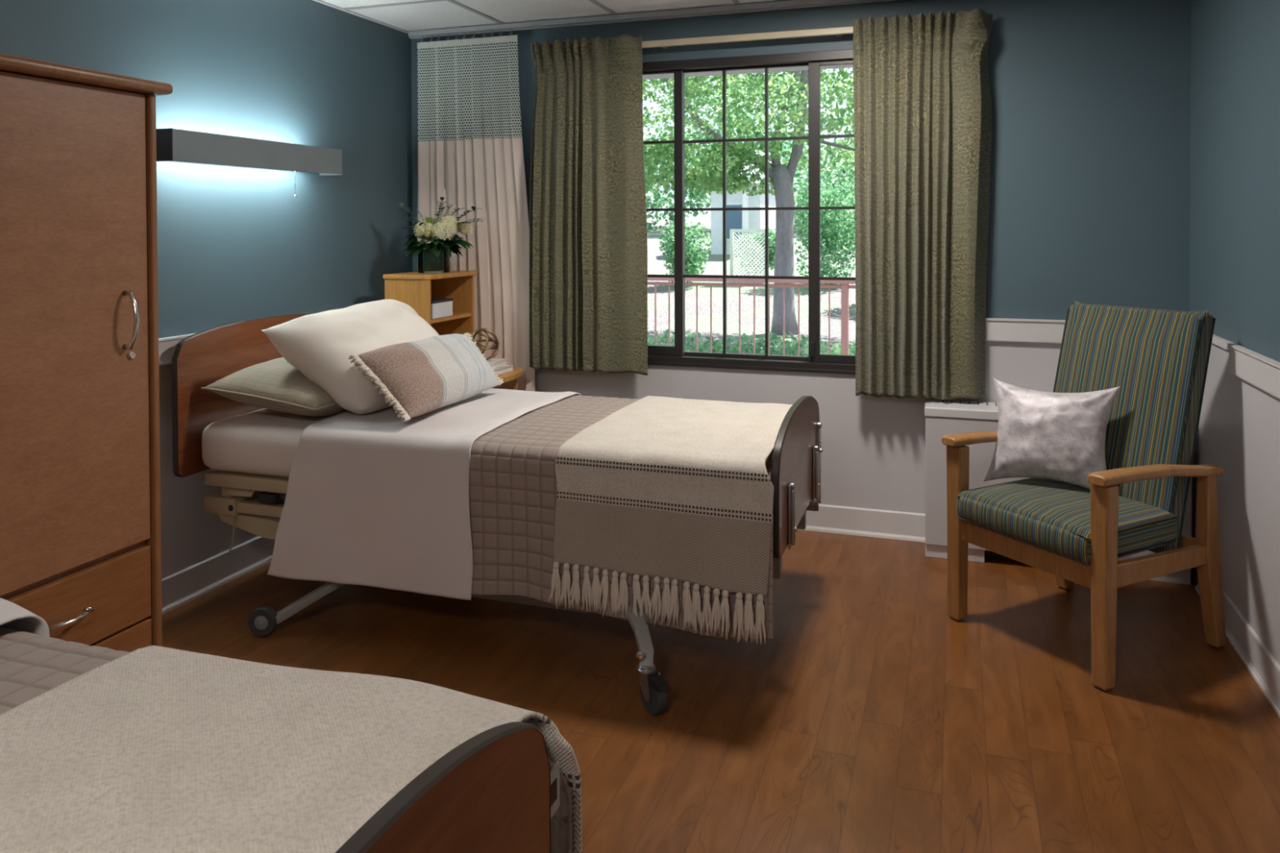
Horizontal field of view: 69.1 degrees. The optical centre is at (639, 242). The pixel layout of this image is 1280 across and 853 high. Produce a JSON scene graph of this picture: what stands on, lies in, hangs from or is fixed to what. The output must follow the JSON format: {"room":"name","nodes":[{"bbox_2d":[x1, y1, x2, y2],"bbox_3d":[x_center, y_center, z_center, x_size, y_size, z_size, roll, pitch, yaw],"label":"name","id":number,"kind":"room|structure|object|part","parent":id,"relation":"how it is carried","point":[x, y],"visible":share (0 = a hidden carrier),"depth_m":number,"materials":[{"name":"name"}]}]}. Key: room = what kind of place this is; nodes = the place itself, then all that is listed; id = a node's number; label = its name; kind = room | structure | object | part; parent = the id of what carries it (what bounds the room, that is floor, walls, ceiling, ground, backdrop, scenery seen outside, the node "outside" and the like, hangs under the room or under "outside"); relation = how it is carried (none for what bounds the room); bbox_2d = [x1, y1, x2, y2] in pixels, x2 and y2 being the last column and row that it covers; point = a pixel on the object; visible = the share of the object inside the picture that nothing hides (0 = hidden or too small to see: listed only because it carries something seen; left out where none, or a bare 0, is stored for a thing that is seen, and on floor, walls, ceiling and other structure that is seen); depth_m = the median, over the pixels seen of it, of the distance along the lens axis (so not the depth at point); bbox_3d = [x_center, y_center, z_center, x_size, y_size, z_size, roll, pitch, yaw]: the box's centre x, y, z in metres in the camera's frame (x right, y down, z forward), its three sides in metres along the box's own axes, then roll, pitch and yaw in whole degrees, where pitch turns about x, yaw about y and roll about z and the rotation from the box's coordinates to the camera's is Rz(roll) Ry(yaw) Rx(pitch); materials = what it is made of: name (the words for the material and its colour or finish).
{"room":"care facility","nodes":[
{"label":"care facility","id":0,"kind":"room"},
{"bbox_2d":[0,0,413,338],"bbox_3d":[-2.174,0.153,2.358,0.120,2.440,5.860,0,1,19],"label":"wall","id":1,"kind":"structure","parent":0,"point":[235,243],"depth_m":3.89,"materials":[{"name":"blue paint"}]},
{"bbox_2d":[158,333,195,366],"bbox_3d":[-2.102,0.419,2.322,0.024,0.099,5.590,0,1,19],"label":"trim","id":2,"kind":"structure","parent":1,"relation":"attached to","point":[166,346],"depth_m":3.40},
{"bbox_2d":[161,536,275,614],"bbox_3d":[-2.105,1.313,2.328,0.018,0.122,5.570,0,1,19],"label":"baseboard","id":3,"kind":"structure","parent":1,"relation":"attached to","point":[182,587],"depth_m":3.63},
{"bbox_2d":[159,364,287,578],"bbox_3d":[-2.116,0.873,2.336,0.008,1.000,5.592,0,1,19],"label":"wainscoting","id":4,"kind":"structure","parent":1,"relation":"attached to","point":[190,535],"depth_m":3.49,"materials":[{"name":"white paint"}]},
{"bbox_2d":[155,128,342,198],"bbox_3d":[-1.562,-0.298,3.777,0.121,0.230,0.965,0,1,19],"label":"wall light","id":5,"kind":"object","parent":1,"relation":"attached to","point":[171,144],"visible":0.92,"depth_m":3.64,"materials":[{"name":"white metal"}]},
{"bbox_3d":[-1.472,-0.247,3.966,0.008,0.121,0.008,0,1,19],"label":"pull cord","id":6,"kind":"part","parent":5,"relation":"part of","materials":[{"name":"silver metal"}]},
{"bbox_2d":[342,0,741,23],"bbox_3d":[-0.397,-1.060,1.709,3.614,0.005,5.578,0,1,19],"label":"grid","id":7,"kind":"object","parent":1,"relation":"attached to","point":[735,2],"depth_m":4.32,"materials":[{"name":"metal"}]},
{"bbox_2d":[313,0,898,39],"bbox_3d":[-0.393,-1.048,1.719,3.658,0.028,5.600,0,1,19],"label":"trim","id":8,"kind":"structure","parent":1,"relation":"attached to","point":[317,1],"depth_m":4.49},
{"bbox_2d":[321,0,788,31],"bbox_3d":[-0.390,-1.123,1.728,3.898,0.120,5.860,0,1,19],"label":"ceiling","id":9,"kind":"structure","parent":0,"point":[442,14],"depth_m":4.41,"materials":[{"name":"tile"}]},
{"bbox_2d":[408,0,871,36],"bbox_3d":[0.477,-1.090,4.315,3.570,0.024,0.025,0,1,19],"label":"track","id":10,"kind":"object","parent":9,"relation":"attached to","point":[778,4],"visible":1,"depth_m":4.48,"materials":[{"name":"metal"}]},
{"bbox_2d":[417,28,535,391],"bbox_3d":[-0.850,-0.055,4.768,0.680,2.048,0.036,0,1,19],"label":"privacy curtain","id":11,"kind":"object","parent":10,"relation":"hanging from","point":[488,175],"visible":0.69,"depth_m":4.75,"materials":[{"name":"white fabric"}]},
{"bbox_3d":[-0.851,0.219,4.768,0.679,1.500,0.017,0,1,19],"label":"cloth panel","id":12,"kind":"part","parent":11,"relation":"part of","materials":[{"name":"beige fabric"}]},
{"bbox_2d":[161,529,1279,852],"bbox_3d":[-0.382,1.437,1.769,3.898,0.120,5.860,0,1,19],"label":"floor","id":13,"kind":"structure","parent":0,"point":[873,718],"depth_m":2.76,"materials":[{"name":"brown wood"}]},
{"bbox_2d":[0,53,173,652],"bbox_3d":[-1.764,0.464,2.323,0.620,1.817,0.928,0,1,19],"label":"wardrobe","id":14,"kind":"object","parent":13,"relation":"on","point":[80,495],"visible":0.73,"depth_m":2.41,"materials":[{"name":"brown wood"}]},
{"bbox_3d":[-1.453,0.963,2.372,0.041,0.019,0.138,0,1,19],"label":"drawer handle","id":15,"kind":"part","parent":14,"relation":"part of","materials":[{"name":"silver metal"}]},
{"bbox_3d":[-1.525,0.965,2.249,0.022,0.200,0.816,0,1,19],"label":"drawer","id":16,"kind":"part","parent":14,"relation":"part of","materials":[{"name":"brown wood"}]},
{"bbox_3d":[-1.524,1.175,2.253,0.022,0.205,0.816,0,1,19],"label":"drawer","id":17,"kind":"part","parent":14,"relation":"part of","materials":[{"name":"brown wood"}]},
{"bbox_3d":[-1.389,0.213,2.539,0.050,0.163,0.018,0,1,19],"label":"door handle","id":18,"kind":"part","parent":14,"relation":"part of","materials":[{"name":"silver metal"}]},
{"bbox_3d":[-1.642,0.473,2.728,0.579,1.785,0.022,0,1,19],"label":"panel","id":19,"kind":"part","parent":14,"relation":"part of","materials":[{"name":"brown wood"}]},
{"bbox_2d":[335,721,551,852],"bbox_3d":[-1.311,0.848,1.083,2.186,1.086,1.176,0,1,19],"label":"footboard","id":20,"kind":"object","parent":13,"relation":"on","point":[491,793],"visible":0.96,"depth_m":1.02,"materials":[{"name":"brown wood"}]},
{"bbox_3d":[-1.287,0.744,1.152,2.110,0.178,0.920,0,1,19],"label":"mattress","id":21,"kind":"object","parent":20,"relation":"on","visible":0},
{"bbox_2d":[0,598,49,637],"bbox_3d":[-1.549,0.870,1.241,0.880,0.581,0.984,0,1,19],"label":"sheet","id":22,"kind":"object","parent":21,"relation":"on","point":[12,616],"visible":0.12,"depth_m":1.55,"materials":[{"name":"white fabric"}]},
{"bbox_2d":[0,627,572,852],"bbox_3d":[-0.788,0.898,1.002,1.124,0.547,1.016,0,1,19],"label":"quilt","id":23,"kind":"object","parent":21,"relation":"on","point":[32,664],"visible":0.16,"depth_m":1.38,"materials":[{"name":"beige fabric"}]},
{"bbox_2d":[0,645,582,852],"bbox_3d":[-0.576,0.815,0.939,0.696,0.403,1.036,0,1,19],"label":"throw blanket","id":24,"kind":"object","parent":23,"relation":"on","point":[150,748],"visible":0.9,"depth_m":1.13,"materials":[{"name":"beige fabric"}]},
{"bbox_2d":[550,777,556,806],"bbox_3d":[-0.116,0.739,1.247,0.001,0.028,0.022,0,1,19],"label":"print","id":25,"kind":"object","parent":24,"relation":"attached to","point":[553,780],"depth_m":1.25,"materials":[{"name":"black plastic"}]},
{"bbox_2d":[382,270,523,390],"bbox_3d":[-0.869,0.742,4.461,0.605,1.185,0.543,0,1,19],"label":"nightstand","id":26,"kind":"object","parent":13,"relation":"on","point":[416,290],"visible":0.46,"depth_m":4.49,"materials":[{"name":"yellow wood"}]},
{"bbox_3d":[-1.089,0.395,4.364,0.240,0.443,0.018,0,1,19],"label":"panel","id":27,"kind":"part","parent":26,"relation":"part of","materials":[{"name":"brown wood"}]},
{"bbox_3d":[-1.133,0.392,4.596,0.008,0.443,0.394,0,1,19],"label":"panel","id":28,"kind":"part","parent":26,"relation":"part of","materials":[{"name":"brown wood"}]},
{"bbox_2d":[417,248,449,273],"bbox_3d":[-1.010,0.086,4.549,0.152,0.125,0.152,0,1,19],"label":"glass vase","id":29,"kind":"object","parent":26,"relation":"on","point":[428,260],"visible":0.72,"depth_m":4.49,"materials":[{"name":"green"}]},
{"bbox_2d":[397,196,483,257],"bbox_3d":[-0.971,-0.074,4.564,0.424,0.298,0.310,0,1,-16],"label":"flower bouquet","id":30,"kind":"object","parent":29,"relation":"in","point":[422,240],"visible":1,"depth_m":4.48,"materials":[{"name":"beige plant"}]},
{"bbox_2d":[431,297,453,319],"bbox_3d":[-0.991,0.318,4.465,0.106,0.086,0.191,0,1,19],"label":"box","id":31,"kind":"object","parent":26,"relation":"on","point":[440,307],"visible":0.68,"depth_m":4.44,"materials":[{"name":"white cardboard"}]},
{"bbox_3d":[-0.992,0.281,4.464,0.106,0.012,0.191,0,1,19],"label":"lid","id":32,"kind":"part","parent":31,"relation":"part of","materials":[{"name":"white cardboard"}]},
{"bbox_2d":[431,311,471,324],"bbox_3d":[-1.023,0.369,4.558,0.224,0.018,0.394,0,1,19],"label":"shelf","id":33,"kind":"object","parent":26,"relation":"attached to","point":[456,316],"depth_m":4.61,"materials":[{"name":"brown wood"}]},
{"bbox_3d":[-0.957,0.389,4.753,0.240,0.443,0.018,0,1,19],"label":"panel","id":34,"kind":"part","parent":26,"relation":"part of","materials":[{"name":"brown wood"}]},
{"bbox_2d":[493,364,513,375],"bbox_3d":[-0.741,0.604,4.365,0.190,0.028,0.250,0,1,24],"label":"book","id":35,"kind":"object","parent":26,"relation":"on","point":[506,368],"visible":0.18,"depth_m":4.37,"materials":[{"name":"paper"}]},
{"bbox_2d":[486,358,506,368],"bbox_3d":[-0.747,0.575,4.370,0.165,0.028,0.235,0,1,15],"label":"book","id":36,"kind":"object","parent":35,"relation":"on","point":[494,362],"visible":0.2,"depth_m":4.39,"materials":[{"name":"paper"}]},
{"bbox_2d":[470,328,499,359],"bbox_3d":[-0.741,0.483,4.369,0.159,0.156,0.157,0,1,19],"label":"orb","id":37,"kind":"object","parent":36,"relation":"on","point":[474,333],"visible":0.71,"depth_m":4.35,"materials":[{"name":"gold metal"}]},
{"bbox_3d":[-0.675,0.750,4.375,0.018,0.170,0.415,0,1,19],"label":"drawer","id":38,"kind":"part","parent":26,"relation":"part of","materials":[{"name":"brown wood"}]},
{"bbox_2d":[171,313,822,715],"bbox_3d":[-0.496,0.830,3.431,2.212,1.042,1.176,0,1,19],"label":"hospital bed","id":39,"kind":"object","parent":13,"relation":"on","point":[202,358],"visible":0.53,"depth_m":3.38,"materials":[{"name":"brown wood"}]},
{"bbox_3d":[-1.508,1.079,3.436,0.030,0.141,0.010,0,1,2],"label":"power cord","id":40,"kind":"part","parent":39,"relation":"part of","materials":[{"name":"beige plastic"}]},
{"bbox_3d":[-1.521,0.577,3.812,0.024,0.535,0.970,0,1,19],"label":"headboard","id":41,"kind":"part","parent":39,"relation":"part of","materials":[{"name":"brown wood"}]},
{"bbox_3d":[-0.555,0.986,3.532,2.010,0.205,0.800,0,1,19],"label":"lift frame","id":42,"kind":"part","parent":39,"relation":"part of","materials":[{"name":"beige metal"}]},
{"bbox_3d":[-0.480,0.869,3.505,2.090,0.046,0.870,0,1,19],"label":"deck frame","id":43,"kind":"part","parent":39,"relation":"part of","materials":[{"name":"beige metal"}]},
{"bbox_3d":[-0.475,0.843,3.503,2.040,0.010,0.800,0,1,19],"label":"deck panel","id":44,"kind":"part","parent":39,"relation":"part of","materials":[{"name":"beige metal"}]},
{"bbox_2d":[201,408,772,480],"bbox_3d":[-0.485,0.748,3.504,2.110,0.178,0.920,0,1,19],"label":"mattress","id":45,"kind":"object","parent":39,"relation":"on","point":[265,441],"visible":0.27,"depth_m":3.35,"materials":[{"name":"white fabric"}]},
{"bbox_2d":[200,357,347,416],"bbox_3d":[-1.235,0.551,3.680,0.527,0.204,0.767,0,1,19],"label":"pillow","id":46,"kind":"object","parent":45,"relation":"on","point":[276,384],"visible":0.43,"depth_m":3.39,"materials":[{"name":"fabric"}]},
{"bbox_2d":[266,388,580,599],"bbox_3d":[-0.777,0.892,3.607,0.820,0.545,1.006,0,1,19],"label":"sheet","id":47,"kind":"object","parent":45,"relation":"on","point":[378,499],"visible":0.65,"depth_m":3.16,"materials":[{"name":"white fabric"}]},
{"bbox_2d":[261,298,439,414],"bbox_3d":[-1.044,0.435,3.612,0.417,0.398,0.698,0,1,28],"label":"pillow","id":48,"kind":"object","parent":47,"relation":"on","point":[319,345],"visible":0.68,"depth_m":3.40,"materials":[{"name":"white fabric"}]},
{"bbox_2d":[347,333,503,422],"bbox_3d":[-0.798,0.490,3.533,0.279,0.258,0.712,0,1,19],"label":"lumbar cushion","id":49,"kind":"object","parent":47,"relation":"on","point":[422,376],"visible":1,"depth_m":3.36,"materials":[{"name":"fabric"}]},
{"bbox_2d":[469,395,818,639],"bbox_3d":[0.008,0.903,3.339,1.123,0.544,0.973,0,1,19],"label":"quilt","id":50,"kind":"object","parent":45,"relation":"on","point":[513,490],"visible":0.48,"depth_m":2.99,"materials":[{"name":"beige fabric"}]},
{"bbox_2d":[548,395,821,644],"bbox_3d":[0.209,0.891,3.261,0.708,0.537,1.015,0,1,19],"label":"throw blanket","id":51,"kind":"object","parent":50,"relation":"on","point":[675,489],"visible":0.94,"depth_m":2.83,"materials":[{"name":"beige fabric"}]},
{"bbox_3d":[-0.371,1.049,3.471,1.894,0.340,0.640,0,1,19],"label":"frame","id":52,"kind":"part","parent":39,"relation":"part of","materials":[{"name":"grey metal"}]},
{"bbox_3d":[0.537,0.741,3.156,0.024,0.390,0.850,0,1,19],"label":"footboard","id":53,"kind":"part","parent":39,"relation":"part of","materials":[{"name":"brown wood"}]},
{"bbox_3d":[0.679,0.767,3.504,0.018,0.177,0.024,0,1,19],"label":"catch plate","id":54,"kind":"part","parent":39,"relation":"part of","materials":[{"name":"metal"}]},
{"bbox_2d":[941,300,1226,690],"bbox_3d":[1.528,0.785,3.204,0.680,1.113,0.652,-1,1,-28],"label":"armchair","id":55,"kind":"object","parent":13,"relation":"on","point":[1158,359],"visible":0.87,"depth_m":3.09,"materials":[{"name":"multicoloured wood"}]},
{"bbox_3d":[1.134,1.033,3.318,0.055,0.616,0.062,-1,1,-28],"label":"leg","id":56,"kind":"part","parent":55,"relation":"part of","materials":[{"name":"brown wood"}]},
{"bbox_3d":[1.363,0.726,3.444,0.620,0.078,0.072,-1,1,-28],"label":"armrest","id":57,"kind":"part","parent":55,"relation":"part of","materials":[{"name":"brown wood"}]},
{"bbox_3d":[1.271,1.017,3.068,0.026,0.082,0.550,-1,1,-28],"label":"rail","id":58,"kind":"part","parent":55,"relation":"part of","materials":[{"name":"brown wood"}]},
{"bbox_2d":[983,377,1119,488],"bbox_3d":[1.452,0.681,3.292,0.433,0.374,0.168,0,1,35],"label":"throw pillow","id":59,"kind":"object","parent":55,"relation":"on","point":[1060,437],"visible":0.94,"depth_m":3.24,"materials":[{"name":"white fabric"}]},
{"bbox_3d":[1.622,1.044,3.583,0.109,0.582,0.045,-1,1,-28],"label":"leg","id":60,"kind":"part","parent":55,"relation":"part of","materials":[{"name":"brown wood"}]},
{"bbox_3d":[1.435,0.921,3.156,0.464,0.130,0.524,-1,1,-28],"label":"seat","id":61,"kind":"part","parent":55,"relation":"part of","materials":[{"name":"fabric"}]},
{"bbox_3d":[1.406,1.040,2.817,0.055,0.616,0.062,-1,1,-28],"label":"leg","id":62,"kind":"part","parent":55,"relation":"part of","materials":[{"name":"brown wood"}]},
{"bbox_3d":[1.699,0.628,3.295,0.290,0.805,0.504,-1,1,-28],"label":"backrest","id":63,"kind":"part","parent":55,"relation":"part of","materials":[{"name":"fabric"}]},
{"bbox_3d":[1.640,0.734,2.934,0.620,0.078,0.072,-1,1,-28],"label":"armrest","id":64,"kind":"part","parent":55,"relation":"part of","materials":[{"name":"brown wood"}]},
{"bbox_3d":[1.643,1.019,2.946,0.500,0.080,0.028,-1,1,-28],"label":"rail","id":65,"kind":"part","parent":55,"relation":"part of","materials":[{"name":"brown wood"}]},
{"bbox_3d":[1.729,1.020,3.317,0.025,0.070,0.550,-1,1,-28],"label":"rail","id":66,"kind":"part","parent":55,"relation":"part of","materials":[{"name":"brown wood"}]},
{"bbox_3d":[1.893,1.051,3.082,0.109,0.582,0.045,-1,1,-28],"label":"leg","id":67,"kind":"part","parent":55,"relation":"part of","materials":[{"name":"brown wood"}]},
{"bbox_2d":[411,0,1191,319],"bbox_3d":[0.537,0.110,4.455,3.658,2.440,0.140,0,1,19],"label":"wall","id":68,"kind":"structure","parent":0,"point":[1090,201],"depth_m":3.95,"materials":[{"name":"blue paint"}]},
{"bbox_2d":[641,26,853,48],"bbox_3d":[0.486,-0.945,4.328,2.060,0.030,0.098,0,1,19],"label":"curtain rod","id":69,"kind":"object","parent":68,"relation":"attached to","point":[837,31],"visible":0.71,"depth_m":4.27,"materials":[{"name":"beige metal"}]},
{"bbox_2d":[528,34,647,375],"bbox_3d":[-0.279,-0.176,4.521,0.640,1.627,0.120,0,1,25],"label":"drape","id":70,"kind":"object","parent":69,"relation":"hanging from","point":[588,228],"visible":1,"depth_m":4.51,"materials":[{"name":"green fabric"}]},
{"bbox_2d":[853,7,992,399],"bbox_3d":[1.221,-0.150,4.016,0.586,1.672,0.110,0,1,12],"label":"drape","id":71,"kind":"object","parent":69,"relation":"hanging from","point":[922,106],"visible":1,"depth_m":4.01,"materials":[{"name":"green fabric"}]},
{"bbox_2d":[642,64,853,79],"bbox_3d":[0.629,-1.039,4.964,6.500,0.120,0.900,0,1,19],"label":"trim","id":72,"kind":"structure","parent":68,"relation":"attached to","point":[841,66],"depth_m":5.37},
{"bbox_2d":[642,48,855,374],"bbox_3d":[0.503,-0.139,4.414,1.900,1.475,0.092,0,1,19],"label":"window","id":73,"kind":"structure","parent":68,"relation":"in","point":[662,355],"depth_m":4.40,"materials":[{"name":"brown metal"}]},
{"bbox_3d":[-0.072,-0.141,4.610,0.595,1.388,0.024,0,1,19],"label":"sash","id":74,"kind":"part","parent":73,"relation":"part of","materials":[{"name":"brown metal"}]},
{"bbox_3d":[0.504,-0.140,4.441,0.689,1.388,0.024,0,1,19],"label":"sash","id":75,"kind":"part","parent":73,"relation":"part of","materials":[{"name":"brown metal"}]},
{"bbox_3d":[1.072,-0.138,4.220,0.608,1.388,0.024,0,1,19],"label":"sash","id":76,"kind":"part","parent":73,"relation":"part of","materials":[{"name":"brown metal"}]},
{"bbox_2d":[534,341,1061,514],"bbox_3d":[0.515,0.831,4.397,3.658,1.000,0.008,0,1,19],"label":"wainscoting","id":77,"kind":"structure","parent":68,"relation":"attached to","point":[873,454],"depth_m":4.24,"materials":[{"name":"white paint"}]},
{"bbox_2d":[797,504,924,542],"bbox_3d":[0.040,1.269,4.552,2.600,0.122,0.018,0,1,19],"label":"baseboard","id":78,"kind":"structure","parent":68,"relation":"attached to","point":[877,523],"depth_m":4.21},
{"bbox_2d":[985,317,1065,343],"bbox_3d":[1.815,0.380,3.929,0.878,0.099,0.024,0,1,19],"label":"trim","id":79,"kind":"structure","parent":68,"relation":"attached to","point":[1006,330],"depth_m":3.98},
{"bbox_2d":[924,399,1191,584],"bbox_3d":[1.707,1.015,3.862,1.000,0.642,0.202,0,1,19],"label":"wall heater","id":80,"kind":"object","parent":68,"relation":"attached to","point":[943,417],"visible":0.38,"depth_m":3.90,"materials":[{"name":"white metal"}]},
{"bbox_3d":[1.353,1.307,3.996,0.236,0.056,0.182,0,1,19],"label":"kick plate","id":81,"kind":"part","parent":80,"relation":"part of","materials":[{"name":"white metal"}]},
{"bbox_2d":[984,550,1017,561],"bbox_3d":[1.707,1.308,3.850,0.530,0.056,0.010,0,1,19],"label":"grille","id":82,"kind":"object","parent":80,"relation":"attached to","point":[988,554],"depth_m":3.92,"materials":[{"name":"black plastic"}]},
{"bbox_3d":[2.072,1.309,3.751,0.225,0.056,0.182,0,1,19],"label":"kick plate","id":83,"kind":"part","parent":80,"relation":"part of","materials":[{"name":"white metal"}]},
{"bbox_2d":[1189,0,1279,362],"bbox_3d":[1.402,0.161,1.139,0.120,2.440,5.860,0,1,19],"label":"wall","id":84,"kind":"structure","parent":0,"point":[1234,222],"depth_m":3.17,"materials":[{"name":"blue paint"}]},
{"bbox_2d":[1211,335,1231,351],"bbox_3d":[2.115,0.354,3.462,0.012,0.025,0.670,0,1,19],"label":"trim","id":85,"kind":"structure","parent":84,"relation":"attached to","point":[1218,341],"depth_m":3.27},
{"bbox_2d":[1191,334,1279,666],"bbox_3d":[1.339,0.881,1.158,0.008,1.000,5.592,0,1,19],"label":"wainscoting","id":86,"kind":"structure","parent":84,"relation":"attached to","point":[1238,432],"depth_m":3.03,"materials":[{"name":"white paint"}]},
{"bbox_2d":[1195,583,1279,717],"bbox_3d":[1.289,1.322,1.055,0.018,0.122,5.350,0,1,19],"label":"baseboard","id":87,"kind":"structure","parent":84,"relation":"attached to","point":[1261,664],"depth_m":2.92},
{"bbox_2d":[1226,342,1279,399],"bbox_3d":[1.211,0.432,0.828,0.024,0.099,4.900,0,1,19],"label":"trim","id":88,"kind":"structure","parent":84,"relation":"attached to","point":[1262,371],"depth_m":2.87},
{"label":"outside","id":89,"kind":"structure","parent":0,"visible":0},
{"bbox_2d":[646,217,855,356],"bbox_3d":[2.423,0.186,21.856,40.000,2.013,34.000,0,1,19],"label":"ground","id":90,"kind":"structure","parent":89,"point":[655,262],"depth_m":14.95,"materials":[{"name":"grey concrete"}]},
{"bbox_2d":[658,220,712,282],"bbox_3d":[0.824,0.185,17.405,0.953,1.260,0.999,0,1,-17],"label":"shrub","id":91,"kind":"object","parent":90,"relation":"on","point":[692,258],"visible":0.59,"depth_m":17.22,"materials":[{"name":"green plant"}]},
{"bbox_2d":[711,152,775,254],"bbox_3d":[2.729,-0.797,24.064,1.650,3.000,2.900,0,1,19],"label":"house","id":92,"kind":"structure","parent":90,"relation":"on","point":[735,220],"depth_m":22.97,"materials":[{"name":"white"}]},
{"bbox_3d":[2.311,-0.502,22.915,0.400,0.830,0.025,0,1,19],"label":"pane","id":93,"kind":"part","parent":92,"relation":"part of","materials":[{"name":"blue glass"}]},
{"bbox_3d":[2.571,-0.448,22.656,0.120,1.950,0.120,0,1,19],"label":"porch post","id":94,"kind":"part","parent":92,"relation":"part of","materials":[{"name":"white wood"}]},
{"bbox_2d":[729,228,764,282],"bbox_3d":[2.066,0.331,17.600,0.730,1.160,0.060,0,1,19],"label":"lattice fence","id":95,"kind":"object","parent":90,"relation":"on","point":[732,236],"visible":0.65,"depth_m":17.60,"materials":[{"name":"white wood"}]},
{"bbox_2d":[642,67,854,335],"bbox_3d":[1.967,-2.522,12.559,10.103,7.555,6.556,0,1,13],"label":"maple tree","id":96,"kind":"object","parent":90,"relation":"on","point":[781,176],"visible":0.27,"depth_m":12.26,"materials":[{"name":"green plant"}]},
{"bbox_2d":[644,75,855,233],"bbox_3d":[4.368,-2.311,31.496,29.258,8.032,5.825,0,1,19],"label":"trees","id":97,"kind":"object","parent":90,"relation":"on","point":[655,193],"visible":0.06,"depth_m":31.65,"materials":[{"name":"green plant"}]},
{"bbox_2d":[647,328,855,356],"bbox_3d":[1.240,1.251,9.054,9.612,0.773,1.963,0,1,19],"label":"ivy","id":98,"kind":"object","parent":90,"relation":"on","point":[793,350],"visible":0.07,"depth_m":9.17,"materials":[{"name":"green plant"}]},
{"bbox_2d":[737,226,775,275],"bbox_3d":[2.466,0.196,18.722,1.021,0.996,0.776,0,1,19],"label":"shrub","id":99,"kind":"object","parent":90,"relation":"on","point":[771,234],"visible":0.26,"depth_m":18.55,"materials":[{"name":"green plant"}]},
{"bbox_2d":[793,172,855,284],"bbox_3d":[3.532,-0.159,17.094,1.582,2.319,1.661,0,1,19],"label":"shrub","id":100,"kind":"object","parent":90,"relation":"on","point":[837,229],"visible":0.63,"depth_m":16.90,"materials":[{"name":"green plant"}]},
{"bbox_3d":[0.599,1.390,6.284,7.800,0.040,3.300,0,1,19],"label":"trim","id":101,"kind":"structure","parent":90,"relation":"on","visible":0},
{"bbox_2d":[647,277,855,355],"bbox_3d":[1.035,0.822,7.716,7.500,1.047,0.110,0,1,19],"label":"deck railing","id":102,"kind":"object","parent":101,"relation":"on","point":[844,286],"visible":0.25,"depth_m":7.66,"materials":[{"name":"red paint"}]},
{"bbox_3d":[1.033,0.334,7.708,7.500,0.072,0.110,0,1,19],"label":"rail","id":103,"kind":"part","parent":102,"relation":"part of","materials":[{"name":"red paint"}]},
{"bbox_3d":[1.655,0.839,7.505,0.056,1.015,0.056,0,1,19],"label":"post","id":104,"kind":"part","parent":102,"relation":"part of","materials":[{"name":"red paint"}]}
]}

